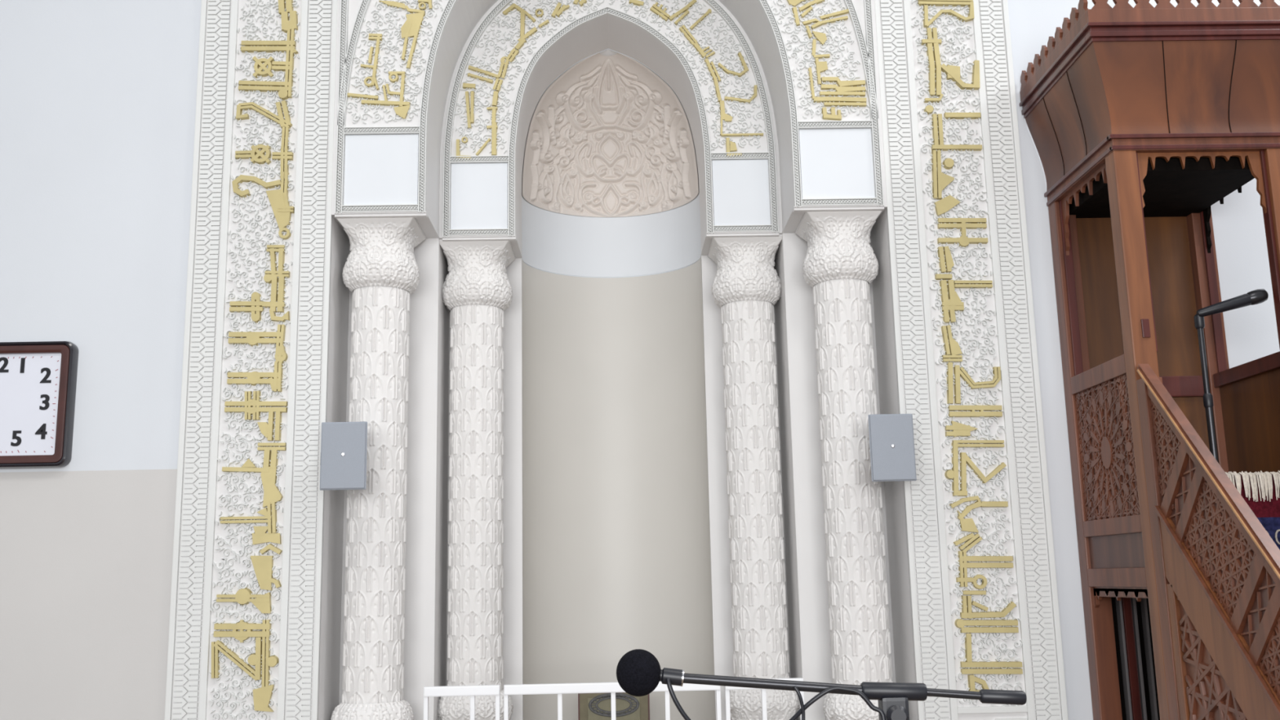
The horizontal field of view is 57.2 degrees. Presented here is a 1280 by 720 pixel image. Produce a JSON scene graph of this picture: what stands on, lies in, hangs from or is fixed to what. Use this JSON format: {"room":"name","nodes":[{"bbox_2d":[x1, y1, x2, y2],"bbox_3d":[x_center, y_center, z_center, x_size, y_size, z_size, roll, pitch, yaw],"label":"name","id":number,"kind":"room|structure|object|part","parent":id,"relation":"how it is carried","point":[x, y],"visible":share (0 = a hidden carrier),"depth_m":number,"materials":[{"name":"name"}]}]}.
{"room":"mosque","nodes":[
{"label":"mosque","id":0,"kind":"room"},
{"bbox_2d":[0,0,201,472],"bbox_3d":[-4.683,-1.661,5.983,4.965,4.545,0.200,-1,-11,-1],"label":"wall","id":1,"kind":"structure","parent":0,"point":[98,98],"depth_m":5.75,"materials":[{"name":"paint"}]},
{"bbox_2d":[0,341,78,468],"bbox_3d":[-3.038,0.211,5.534,0.724,0.600,0.054,-1,-11,-1],"label":"wall clock","id":2,"kind":"object","parent":1,"relation":"attached to","point":[38,379],"visible":1,"depth_m":5.53,"materials":[{"name":"black"}]},
{"bbox_2d":[0,469,177,719],"bbox_3d":[-4.615,1.582,5.377,4.965,2.055,0.200,-1,-11,-1],"label":"wainscot","id":3,"kind":"object","parent":1,"relation":"attached to","point":[86,557],"depth_m":5.41,"materials":[{"name":"paint"}]},
{"bbox_2d":[1007,0,1279,719],"bbox_3d":[4.369,-0.805,5.991,4.966,6.600,0.200,-1,-11,-1],"label":"wall","id":4,"kind":"structure","parent":0,"point":[1238,224],"depth_m":5.76,"materials":[{"name":"paint"}]},
{"bbox_3d":[0.016,1.634,0.305,14.000,0.100,13.200,-1,-11,-1],"label":"floor","id":5,"kind":"structure","parent":0,"visible":0},
{"bbox_2d":[164,0,350,719],"bbox_3d":[-1.832,-0.089,5.990,0.679,5.450,0.832,-1,-11,-1],"label":"panel","id":6,"kind":"object","parent":5,"relation":"on","point":[255,624],"visible":1,"depth_m":5.57,"materials":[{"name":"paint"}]},
{"bbox_2d":[320,421,367,490],"bbox_3d":[-1.347,0.451,5.374,0.246,0.305,0.281,-1,-11,-1],"label":"loudspeaker","id":7,"kind":"object","parent":6,"relation":"attached to","point":[344,445],"visible":1,"depth_m":5.24,"materials":[{"name":"grey plastic"}]},
{"bbox_2d":[330,217,426,719],"bbox_3d":[-1.260,0.936,5.603,0.380,3.269,0.380,-1,-11,-1],"label":"carved column","id":8,"kind":"structure","parent":5,"relation":"on","point":[381,271],"depth_m":5.58,"materials":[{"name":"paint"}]},
{"bbox_2d":[331,0,887,238],"bbox_3d":[-0.169,-1.756,6.123,2.710,2.194,0.444,-1,-11,-1],"label":"arch","id":9,"kind":"object","parent":8,"relation":"on","point":[396,60],"visible":0.99,"depth_m":5.84,"materials":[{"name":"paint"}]},
{"bbox_3d":[-1.263,-0.928,5.747,0.357,0.360,0.020,-1,-11,-1],"label":"impost panel","id":10,"kind":"part","parent":9,"relation":"part of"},
{"bbox_3d":[-1.262,-0.668,5.902,0.443,0.020,0.434,-1,-11,-1],"label":"impost moulding","id":11,"kind":"part","parent":9,"relation":"part of","materials":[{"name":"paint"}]},
{"bbox_3d":[0.970,-0.706,5.951,0.443,0.020,0.434,-1,-11,-1],"label":"impost moulding","id":12,"kind":"part","parent":9,"relation":"part of","materials":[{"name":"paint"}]},
{"bbox_3d":[0.969,-0.966,5.795,0.357,0.360,0.020,-1,-11,-1],"label":"impost panel","id":13,"kind":"part","parent":9,"relation":"part of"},
{"bbox_2d":[423,684,500,719],"bbox_3d":[-0.719,1.871,4.724,0.310,1.086,0.032,-1,-11,-1],"label":"guard rail","id":14,"kind":"object","parent":5,"relation":"on","point":[476,690],"visible":1,"depth_m":4.80,"materials":[{"name":"white metal"}]},
{"bbox_3d":[-0.865,1.892,4.717,0.018,1.048,0.022,-1,-11,-1],"label":"post","id":15,"kind":"part","parent":14,"relation":"part of","materials":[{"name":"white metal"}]},
{"bbox_3d":[-0.730,1.357,4.820,0.310,0.040,0.032,-1,-11,-1],"label":"rail","id":16,"kind":"part","parent":14,"relation":"part of","materials":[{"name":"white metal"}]},
{"bbox_3d":[-0.572,1.887,4.724,0.018,1.048,0.022,-1,-11,-1],"label":"post","id":17,"kind":"part","parent":14,"relation":"part of","materials":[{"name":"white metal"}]},
{"bbox_2d":[437,239,515,719],"bbox_3d":[-0.842,1.006,6.025,0.380,3.269,0.380,-1,-11,-1],"label":"carved column","id":18,"kind":"structure","parent":5,"relation":"on","point":[477,289],"depth_m":6.00,"materials":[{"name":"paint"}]},
{"bbox_2d":[439,0,782,257],"bbox_3d":[-0.175,-1.606,6.518,1.860,2.044,0.434,-1,-11,-1],"label":"arch","id":19,"kind":"object","parent":18,"relation":"on","point":[517,48],"visible":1,"depth_m":6.29,"materials":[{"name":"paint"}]},
{"bbox_3d":[-0.843,-0.858,6.169,0.296,0.360,0.020,-1,-11,-1],"label":"impost panel","id":20,"kind":"part","parent":19,"relation":"part of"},
{"bbox_3d":[-0.841,-0.599,6.320,0.382,0.020,0.424,-1,-11,-1],"label":"impost moulding","id":21,"kind":"part","parent":19,"relation":"part of","materials":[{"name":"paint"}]},
{"bbox_3d":[0.534,-0.622,6.350,0.382,0.020,0.424,-1,-11,-1],"label":"impost moulding","id":22,"kind":"part","parent":19,"relation":"part of","materials":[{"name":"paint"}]},
{"bbox_3d":[0.533,-0.881,6.199,0.296,0.360,0.020,-1,-11,-1],"label":"impost panel","id":23,"kind":"part","parent":19,"relation":"part of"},
{"bbox_2d":[503,681,721,719],"bbox_3d":[-0.103,1.861,4.737,0.889,1.086,0.032,-1,-11,-1],"label":"guard rail","id":24,"kind":"object","parent":5,"relation":"on","point":[559,689],"visible":0.83,"depth_m":4.82,"materials":[{"name":"white metal"}]},
{"bbox_3d":[-0.538,1.887,4.724,0.018,1.048,0.022,-1,-11,-1],"label":"post","id":25,"kind":"part","parent":24,"relation":"part of","materials":[{"name":"white metal"}]},
{"bbox_3d":[-0.114,1.347,4.833,0.889,0.040,0.032,-1,-11,-1],"label":"rail","id":26,"kind":"part","parent":24,"relation":"part of","materials":[{"name":"white metal"}]},
{"bbox_3d":[0.333,1.872,4.744,0.018,1.048,0.022,-1,-11,-1],"label":"post","id":27,"kind":"part","parent":24,"relation":"part of","materials":[{"name":"white metal"}]},
{"bbox_2d":[577,692,649,719],"bbox_3d":[-0.126,2.171,5.987,0.368,0.935,0.050,-1,-11,-1],"label":"framed panel","id":28,"kind":"object","parent":5,"relation":"on","point":[591,706],"visible":0.88,"depth_m":6.04,"materials":[{"name":"wood"}]},
{"bbox_2d":[338,48,895,719],"bbox_3d":[-0.139,0.448,6.502,2.710,4.512,1.110,-1,-11,-1],"label":"niche","id":29,"kind":"object","parent":5,"relation":"on","point":[615,514],"visible":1,"depth_m":6.61,"materials":[{"name":"paint"}]},
{"bbox_2d":[522,52,698,217],"bbox_3d":[-0.178,-1.315,6.920,0.993,0.848,0.454,-1,-11,-1],"label":"hood","id":30,"kind":"object","parent":29,"relation":"attached to","point":[608,137],"depth_m":6.98,"materials":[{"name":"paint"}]},
{"bbox_2d":[707,234,799,719],"bbox_3d":[0.602,0.982,6.057,0.380,3.269,0.380,-1,-11,-1],"label":"carved column","id":31,"kind":"structure","parent":5,"relation":"on","point":[746,286],"depth_m":6.03,"materials":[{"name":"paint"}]},
{"bbox_2d":[724,677,804,719],"bbox_3d":[0.523,1.850,4.751,0.324,1.086,0.032,-1,-11,-1],"label":"guard rail","id":32,"kind":"object","parent":5,"relation":"on","point":[727,689],"visible":0.43,"depth_m":4.83,"materials":[{"name":"white metal"}]},
{"bbox_3d":[0.370,1.871,4.744,0.018,1.048,0.022,-1,-11,-1],"label":"post","id":33,"kind":"part","parent":32,"relation":"part of","materials":[{"name":"white metal"}]},
{"bbox_3d":[0.512,1.336,4.847,0.324,0.040,0.032,-1,-11,-1],"label":"rail","id":34,"kind":"part","parent":32,"relation":"part of","materials":[{"name":"white metal"}]},
{"bbox_3d":[0.676,1.866,4.751,0.018,1.048,0.022,-1,-11,-1],"label":"post","id":35,"kind":"part","parent":32,"relation":"part of","materials":[{"name":"white metal"}]},
{"bbox_2d":[795,210,893,719],"bbox_3d":[1.035,0.897,5.653,0.380,3.269,0.380,-1,-11,-1],"label":"carved column","id":36,"kind":"structure","parent":5,"relation":"on","point":[840,264],"depth_m":5.63,"materials":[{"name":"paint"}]},
{"bbox_2d":[683,672,1026,719],"bbox_3d":[0.349,1.152,1.724,0.538,1.354,0.260,-1,-11,-1],"label":"boom stand","id":37,"kind":"object","parent":5,"relation":"on","point":[893,698],"visible":0.97,"depth_m":1.83,"materials":[{"name":"metal"}]},
{"bbox_2d":[616,648,684,696],"bbox_3d":[0.016,0.490,1.842,0.107,0.072,0.070,-1,-11,-1],"label":"boom microphone","id":38,"kind":"object","parent":37,"relation":"attached to","point":[639,673],"visible":1,"depth_m":1.82,"materials":[{"name":"black plastic"}]},
{"bbox_2d":[666,678,885,719],"bbox_3d":[0.051,1.135,1.593,0.717,1.346,0.220,2,-11,-18],"label":"microphone cable","id":39,"kind":"object","parent":38,"relation":"attached to","point":[830,689],"visible":1,"depth_m":1.82,"materials":[{"name":"black plastic"}]},
{"bbox_2d":[793,685,804,719],"bbox_3d":[0.007,1.191,1.845,0.593,1.329,0.023,-7,-12,29],"label":"cable","id":40,"kind":"object","parent":37,"relation":"hanging from","point":[795,687],"visible":1,"depth_m":1.82,"materials":[{"name":"black plastic"}]},
{"bbox_3d":[0.397,0.550,1.812,0.034,0.033,0.016,-1,-11,-1],"label":"clamp knob","id":41,"kind":"part","parent":37,"relation":"part of","materials":[{"name":"black plastic"}]},
{"bbox_2d":[870,0,1068,719],"bbox_3d":[1.555,-0.147,6.064,0.679,5.450,0.832,-1,-11,-1],"label":"panel","id":42,"kind":"object","parent":5,"relation":"on","point":[974,595],"visible":0.98,"depth_m":5.64,"materials":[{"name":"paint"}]},
{"bbox_2d":[867,413,916,481],"bbox_3d":[1.137,0.418,5.427,0.204,0.305,0.281,-1,-11,-1],"label":"loudspeaker","id":43,"kind":"object","parent":42,"relation":"attached to","point":[891,440],"visible":1,"depth_m":5.29,"materials":[{"name":"grey plastic"}]},
{"bbox_2d":[1019,0,1279,719],"bbox_3d":[2.460,0.278,4.378,0.970,3.996,2.498,-1,-11,-1],"label":"minbar","id":44,"kind":"object","parent":5,"relation":"on","point":[1143,118],"visible":1,"depth_m":5.10,"materials":[{"name":"brown wood"}]},
{"bbox_3d":[2.076,-0.345,5.660,0.040,0.880,0.014,-1,-11,-1],"label":"post moulding","id":45,"kind":"part","parent":44,"relation":"part of","materials":[{"name":"red wood"}]},
{"bbox_3d":[2.110,0.841,5.492,0.100,3.275,0.090,-1,-11,-1],"label":"post","id":46,"kind":"part","parent":44,"relation":"part of","materials":[{"name":"brown wood"}]},
{"bbox_3d":[2.087,0.069,5.283,0.070,0.082,0.607,-1,-11,-1],"label":"sill","id":47,"kind":"part","parent":44,"relation":"part of","materials":[{"name":"brown wood"}]},
{"bbox_3d":[2.095,0.402,5.221,0.028,0.598,0.607,-1,-11,-1],"label":"star panel","id":48,"kind":"part","parent":44,"relation":"part of","materials":[{"name":"brown wood"}]},
{"bbox_3d":[2.096,0.730,5.160,0.060,0.072,0.607,-1,-11,-1],"label":"rail","id":49,"kind":"part","parent":44,"relation":"part of","materials":[{"name":"brown wood"}]},
{"bbox_3d":[2.102,0.837,5.140,0.032,0.147,0.607,-1,-11,-1],"label":"band panel","id":50,"kind":"part","parent":44,"relation":"part of","materials":[{"name":"brown wood"}]},
{"bbox_3d":[2.100,0.947,5.119,0.060,0.080,0.607,-1,-11,-1],"label":"rail","id":51,"kind":"part","parent":44,"relation":"part of","materials":[{"name":"brown wood"}]},
{"bbox_3d":[2.123,0.714,4.811,0.100,3.275,0.090,-1,-11,-1],"label":"post","id":52,"kind":"part","parent":44,"relation":"part of","materials":[{"name":"brown wood"}]},
{"bbox_3d":[2.431,0.174,5.644,0.590,1.790,0.023,-1,-11,-1],"label":"panel","id":53,"kind":"part","parent":44,"relation":"part of","materials":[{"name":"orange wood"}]},
{"bbox_3d":[2.155,-0.465,5.027,0.014,0.880,0.040,-1,-11,-1],"label":"post moulding","id":54,"kind":"part","parent":44,"relation":"part of","materials":[{"name":"red wood"}]},
{"bbox_3d":[2.408,-1.345,5.503,0.970,0.080,0.883,-1,-11,-1],"label":"cornice","id":55,"kind":"part","parent":44,"relation":"part of","materials":[{"name":"red wood"}]},
{"bbox_3d":[2.122,1.193,4.637,0.075,2.270,0.076,-1,-11,-1],"label":"post","id":56,"kind":"part","parent":44,"relation":"part of","materials":[{"name":"brown wood"}]},
{"bbox_3d":[2.417,-0.875,5.459,0.798,0.066,0.797,-1,-11,-1],"label":"header moulding","id":57,"kind":"part","parent":44,"relation":"part of","materials":[{"name":"red wood"}]},
{"bbox_3d":[2.430,0.130,5.631,0.570,0.100,0.030,-1,-11,-1],"label":"rail","id":58,"kind":"part","parent":44,"relation":"part of","materials":[{"name":"red wood"}]},
{"bbox_2d":[1193,314,1218,462],"bbox_3d":[2.431,0.371,4.982,0.104,1.158,0.104,-1,-11,-1],"label":"microphone stand","id":59,"kind":"object","parent":44,"relation":"on","point":[1199,323],"visible":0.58,"depth_m":5.02,"materials":[{"name":"black metal"}]},
{"bbox_2d":[1196,288,1268,316],"bbox_3d":[2.554,-0.246,5.067,0.299,0.113,0.062,-2,-11,6],"label":"microphone","id":60,"kind":"object","parent":59,"relation":"attached to","point":[1257,296],"visible":1,"depth_m":5.05,"materials":[{"name":"black plastic"}]},
{"bbox_3d":[2.518,-0.235,5.073,0.226,0.095,0.054,-3,-11,8],"label":"handle","id":61,"kind":"part","parent":60,"relation":"part of","materials":[{"name":"black plastic"}]},
{"bbox_2d":[1246,288,1268,305],"bbox_3d":[2.658,-0.271,5.061,0.089,0.069,0.065,-1,-11,-1],"label":"grille","id":62,"kind":"object","parent":60,"relation":"attached to","point":[1257,296],"depth_m":5.04,"materials":[{"name":"metal"}]},
{"bbox_3d":[2.780,0.830,5.506,0.100,3.275,0.090,-1,-11,-1],"label":"post","id":63,"kind":"part","parent":44,"relation":"part of","materials":[{"name":"brown wood"}]},
{"bbox_3d":[2.108,0.634,3.930,0.054,1.555,1.581,-1,-11,-1],"label":"handrail","id":64,"kind":"part","parent":44,"relation":"part of","materials":[{"name":"brown wood"}]},
{"bbox_3d":[2.766,-0.357,5.675,0.040,0.880,0.014,-1,-11,-1],"label":"post moulding","id":65,"kind":"part","parent":44,"relation":"part of","materials":[{"name":"red wood"}]},
{"bbox_3d":[2.137,0.951,3.856,0.030,1.986,1.551,-1,-11,-1],"label":"parapet panel","id":66,"kind":"part","parent":44,"relation":"part of","materials":[{"name":"brown wood"}]},
{"bbox_3d":[2.785,0.043,5.301,0.097,0.065,0.603,-1,-11,-1],"label":"sill","id":67,"kind":"part","parent":44,"relation":"part of","materials":[{"name":"red wood"}]},
{"bbox_3d":[2.786,0.527,5.210,0.030,0.921,0.607,-1,-11,-1],"label":"panel","id":68,"kind":"part","parent":44,"relation":"part of","materials":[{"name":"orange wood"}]},
{"bbox_2d":[1225,470,1279,549],"bbox_3d":[2.484,0.727,5.086,0.560,0.475,0.227,-1,-11,-1],"label":"rug","id":69,"kind":"object","parent":44,"relation":"on","point":[1260,491],"visible":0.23,"depth_m":5.02,"materials":[{"name":"fabric"}]},
{"bbox_3d":[2.711,-0.474,5.039,0.014,0.880,0.040,-1,-11,-1],"label":"post moulding","id":70,"kind":"part","parent":44,"relation":"part of","materials":[{"name":"red wood"}]},
{"bbox_3d":[2.793,0.702,4.825,0.100,3.275,0.090,-1,-11,-1],"label":"post","id":71,"kind":"part","parent":44,"relation":"part of","materials":[{"name":"brown wood"}]}
]}

